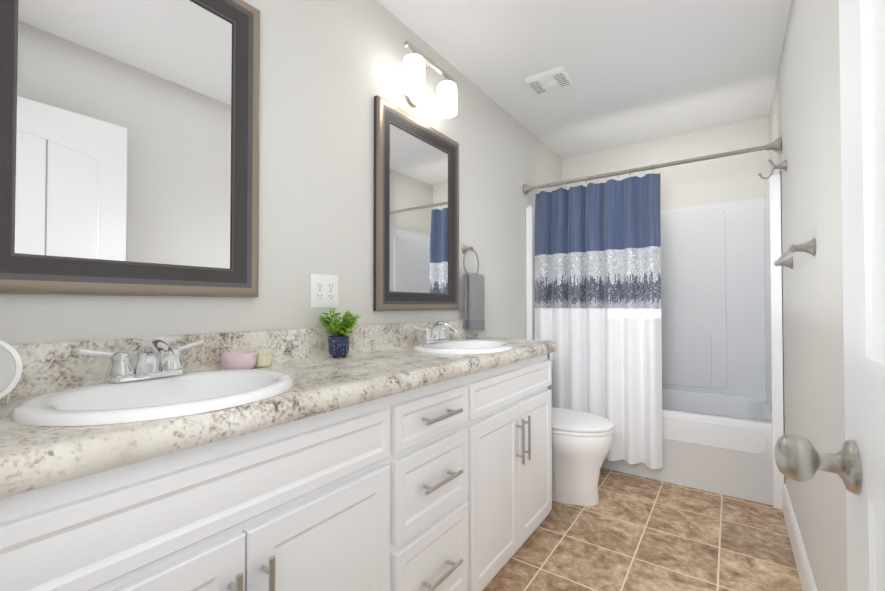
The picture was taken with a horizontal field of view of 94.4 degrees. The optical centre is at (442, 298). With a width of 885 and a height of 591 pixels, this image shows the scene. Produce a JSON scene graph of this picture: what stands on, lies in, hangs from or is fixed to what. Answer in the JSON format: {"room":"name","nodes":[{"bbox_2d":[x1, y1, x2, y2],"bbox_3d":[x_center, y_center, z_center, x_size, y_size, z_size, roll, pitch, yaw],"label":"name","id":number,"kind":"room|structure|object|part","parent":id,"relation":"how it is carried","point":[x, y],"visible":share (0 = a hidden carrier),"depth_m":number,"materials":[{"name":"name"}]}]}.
{"room":"bathroom","nodes":[
{"label":"bathroom","id":0,"kind":"room"},
{"bbox_2d":[0,0,561,344],"bbox_3d":[-0.029,-0.082,2.195,0.100,2.392,3.871,-1,-1,35],"label":"wall","id":1,"kind":"structure","parent":0,"point":[330,70],"depth_m":1.57,"materials":[{"name":"white paint"}]},
{"bbox_2d":[0,0,259,296],"bbox_3d":[-0.762,-0.463,1.044,0.030,0.910,0.621,-1,-1,35],"label":"mirror","id":2,"kind":"object","parent":1,"relation":"attached to","point":[129,146],"visible":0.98,"depth_m":1.02,"materials":[{"name":"clear glass"}]},
{"bbox_2d":[310,274,337,307],"bbox_3d":[-0.436,-0.028,1.520,0.009,0.123,0.126,-1,-1,35],"label":"electrical outlet plate","id":3,"kind":"object","parent":1,"relation":"attached to","point":[323,291],"visible":1,"depth_m":1.51,"materials":[{"name":"white plastic"}]},
{"bbox_2d":[373,95,458,310],"bbox_3d":[-0.098,-0.401,1.985,0.030,0.912,0.631,-1,-1,35],"label":"mirror","id":4,"kind":"object","parent":1,"relation":"attached to","point":[416,216],"visible":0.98,"depth_m":1.93,"materials":[{"name":"clear glass"}]},
{"bbox_3d":[-0.105,-0.401,1.990,0.008,0.744,0.463,-1,-1,35],"label":"glass","id":5,"kind":"part","parent":4,"relation":"part of","materials":[{"name":"white"}]},
{"bbox_2d":[403,40,456,117],"bbox_3d":[-0.080,-0.993,1.901,0.168,0.192,0.360,-1,-1,35],"label":"sconce","id":6,"kind":"object","parent":1,"relation":"attached to","point":[415,60],"visible":1,"depth_m":1.85,"materials":[{"name":"white glass"}]},
{"bbox_2d":[461,245,484,332],"bbox_3d":[0.162,-0.061,2.310,0.076,0.493,0.196,-1,-1,35],"label":"towel ring","id":7,"kind":"object","parent":1,"relation":"attached to","point":[474,320],"visible":1,"depth_m":2.27,"materials":[{"name":"grey fabric"}]},
{"bbox_2d":[463,273,484,332],"bbox_3d":[0.180,0.021,2.313,0.052,0.330,0.168,-1,-1,35],"label":"towel","id":8,"kind":"object","parent":7,"relation":"hanging from","point":[474,320],"depth_m":2.26,"materials":[{"name":"grey fabric"}]},
{"bbox_2d":[523,137,780,194],"bbox_3d":[1.204,-0.812,2.598,1.454,0.080,0.080,-1,-1,35],"label":"curtain rod","id":9,"kind":"object","parent":1,"relation":"attached to","point":[775,145],"visible":1,"depth_m":2.47,"materials":[{"name":"silver metal"}]},
{"bbox_2d":[535,164,662,469],"bbox_3d":[0.986,0.097,2.703,0.812,1.850,0.105,-1,-1,35],"label":"shower curtain","id":10,"kind":"object","parent":9,"relation":"hanging from","point":[598,282],"visible":0.81,"depth_m":2.63,"materials":[{"name":"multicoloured fabric"}]},
{"bbox_2d":[377,0,791,158],"bbox_3d":[0.610,-1.334,1.763,1.662,0.100,3.871,-1,-1,35],"label":"ceiling","id":11,"kind":"structure","parent":0,"point":[640,71],"depth_m":2.18,"materials":[{"name":"white paint"}]},
{"bbox_2d":[525,66,573,94],"bbox_3d":[0.623,-1.258,2.386,0.240,0.033,0.200,-1,-1,35],"label":"ceiling vent","id":12,"kind":"object","parent":11,"relation":"in","point":[551,80],"visible":1,"depth_m":2.35,"materials":[{"name":"white plastic"}]},
{"bbox_2d":[482,468,801,590],"bbox_3d":[0.610,1.157,1.726,1.662,0.100,3.871,-1,-1,35],"label":"floor","id":13,"kind":"structure","parent":0,"point":[629,532],"depth_m":1.84,"materials":[{"name":"tile"}]},
{"bbox_2d":[0,320,558,590],"bbox_3d":[-0.197,0.600,1.409,0.512,1.006,2.080,-1,-1,35],"label":"bathroom vanity","id":14,"kind":"object","parent":13,"relation":"on","point":[414,456],"visible":1,"depth_m":0.92,"materials":[{"name":"white wood"}]},
{"bbox_2d":[0,320,558,498],"bbox_3d":[-0.200,0.185,1.418,0.504,0.160,2.080,-1,-1,35],"label":"countertop","id":15,"kind":"structure","parent":14,"relation":"on","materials":[{"name":"stone"}]},
{"bbox_2d":[0,340,22,403],"bbox_3d":[-0.848,0.130,0.728,0.103,0.132,0.132,-1,-1,35],"label":"makeup mirror","id":16,"kind":"object","parent":15,"relation":"on","point":[11,367],"visible":1,"depth_m":0.75,"materials":[{"name":"white plastic"}]},
{"bbox_2d":[69,338,205,382],"bbox_3d":[-0.650,0.136,0.928,0.161,0.093,0.271,-1,-1,35],"label":"faucet","id":17,"kind":"object","parent":15,"relation":"on","point":[146,367],"depth_m":0.92,"materials":[{"name":"silver metal"}]},
{"bbox_2d":[11,369,294,426],"bbox_3d":[-0.555,0.261,0.859,0.408,0.159,0.486,-1,-1,35],"label":"sink","id":18,"kind":"object","parent":15,"relation":"in","point":[176,397],"depth_m":0.81,"materials":[{"name":"white ceramic"}]},
{"bbox_2d":[221,351,256,368],"bbox_3d":[-0.584,0.179,1.177,0.092,0.048,0.092,-1,-1,35],"label":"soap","id":19,"kind":"object","parent":15,"relation":"on","point":[239,360],"visible":0.88,"depth_m":1.14,"materials":[{"name":"ceramic"}]},
{"bbox_2d":[253,348,271,366],"bbox_3d":[-0.547,0.179,1.244,0.055,0.052,0.055,-1,-1,35],"label":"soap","id":20,"kind":"object","parent":15,"relation":"on","point":[264,357],"visible":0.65,"depth_m":1.22,"materials":[{"name":"beige"}]},
{"bbox_2d":[318,309,361,357],"bbox_3d":[-0.379,0.123,1.478,0.155,0.171,0.134,-1,-1,35],"label":"plant","id":21,"kind":"object","parent":15,"relation":"on","point":[338,343],"visible":1,"depth_m":1.45,"materials":[{"name":"green plant"}]},
{"bbox_3d":[-0.371,0.171,1.466,0.074,0.075,0.074,-1,-1,35],"label":"pot","id":22,"kind":"part","parent":21,"relation":"part of","materials":[{"name":"blue ceramic"}]},
{"bbox_2d":[412,322,457,342],"bbox_3d":[-0.002,0.150,1.846,0.161,0.093,0.271,-1,-1,35],"label":"faucet","id":23,"kind":"object","parent":15,"relation":"on","point":[436,334],"depth_m":1.83,"materials":[{"name":"silver metal"}]},
{"bbox_2d":[413,339,512,353],"bbox_3d":[0.092,0.275,1.778,0.408,0.159,0.486,-1,-1,35],"label":"sink","id":24,"kind":"object","parent":15,"relation":"in","point":[427,346],"depth_m":1.79,"materials":[{"name":"white ceramic"}]},
{"bbox_2d":[552,407,614,505],"bbox_3d":[0.624,0.731,2.395,0.721,0.772,0.458,-1,-1,35],"label":"toilet","id":25,"kind":"object","parent":13,"relation":"on","point":[582,442],"visible":0.4,"depth_m":2.20,"materials":[{"name":"white ceramic"}]},
{"bbox_3d":[0.706,0.695,2.338,0.520,0.050,0.384,-1,-1,35],"label":"seat","id":26,"kind":"part","parent":25,"relation":"part of","materials":[{"name":"white plastic"}]},
{"bbox_2d":[526,169,783,508],"bbox_3d":[1.437,0.090,2.916,1.454,2.069,0.791,-1,-1,35],"label":"shower","id":27,"kind":"object","parent":13,"relation":"on","point":[722,360],"visible":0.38,"depth_m":2.88,"materials":[{"name":"white plastic"}]},
{"bbox_2d":[601,388,772,504],"bbox_3d":[1.441,0.907,2.909,1.454,0.435,0.778,-1,-1,35],"label":"tub","id":28,"kind":"object","parent":27,"relation":"in","point":[720,442],"depth_m":2.40,"materials":[{"name":"white plastic"}]},
{"bbox_2d":[561,116,769,209],"bbox_3d":[1.696,-0.066,3.285,1.462,2.392,0.100,-1,-1,35],"label":"wall","id":29,"kind":"structure","parent":0,"point":[724,179],"depth_m":3.08,"materials":[{"name":"white paint"}]},
{"bbox_2d":[769,0,846,590],"bbox_3d":[1.248,-0.095,1.295,0.100,2.392,3.871,-1,-1,35],"label":"wall","id":30,"kind":"structure","parent":0,"point":[804,120],"depth_m":1.35,"materials":[{"name":"white paint"}]},
{"bbox_2d":[758,159,786,178],"bbox_3d":[1.620,-0.639,2.015,0.110,0.097,0.054,-1,-1,35],"label":"robe hook","id":31,"kind":"object","parent":30,"relation":"attached to","point":[783,165],"visible":1,"depth_m":2.00,"materials":[{"name":"silver metal"}]},
{"bbox_2d":[774,238,815,268],"bbox_3d":[1.364,-0.165,1.603,0.062,0.058,0.658,-1,-1,35],"label":"towel bar","id":32,"kind":"object","parent":30,"relation":"attached to","point":[809,247],"visible":1,"depth_m":1.36,"materials":[{"name":"silver metal"}]},
{"bbox_2d":[782,484,817,590],"bbox_3d":[0.971,1.026,0.983,0.014,0.140,2.870,-1,-1,35],"label":"baseboard","id":33,"kind":"structure","parent":30,"relation":"attached to","point":[806,577],"depth_m":1.68,"materials":[{"name":"white wood"}]},
{"bbox_3d":[-0.477,-0.111,0.204,1.462,2.392,0.100,-1,-1,35],"label":"wall","id":34,"kind":"structure","parent":0,"visible":0},
{"bbox_2d":[839,0,884,590],"bbox_3d":[0.344,0.075,0.234,0.035,1.995,0.800,-1,-1,35],"label":"door","id":35,"kind":"structure","parent":34,"relation":"in","point":[862,63],"depth_m":0.48,"materials":[{"name":"white paint"}]},
{"bbox_2d":[774,434,861,494],"bbox_3d":[0.493,0.215,0.545,0.081,0.066,0.066,-1,-1,35],"label":"doorknob set","id":36,"kind":"object","parent":35,"relation":"attached to","point":[799,458],"depth_m":0.53,"materials":[{"name":"silver metal"}]}
]}

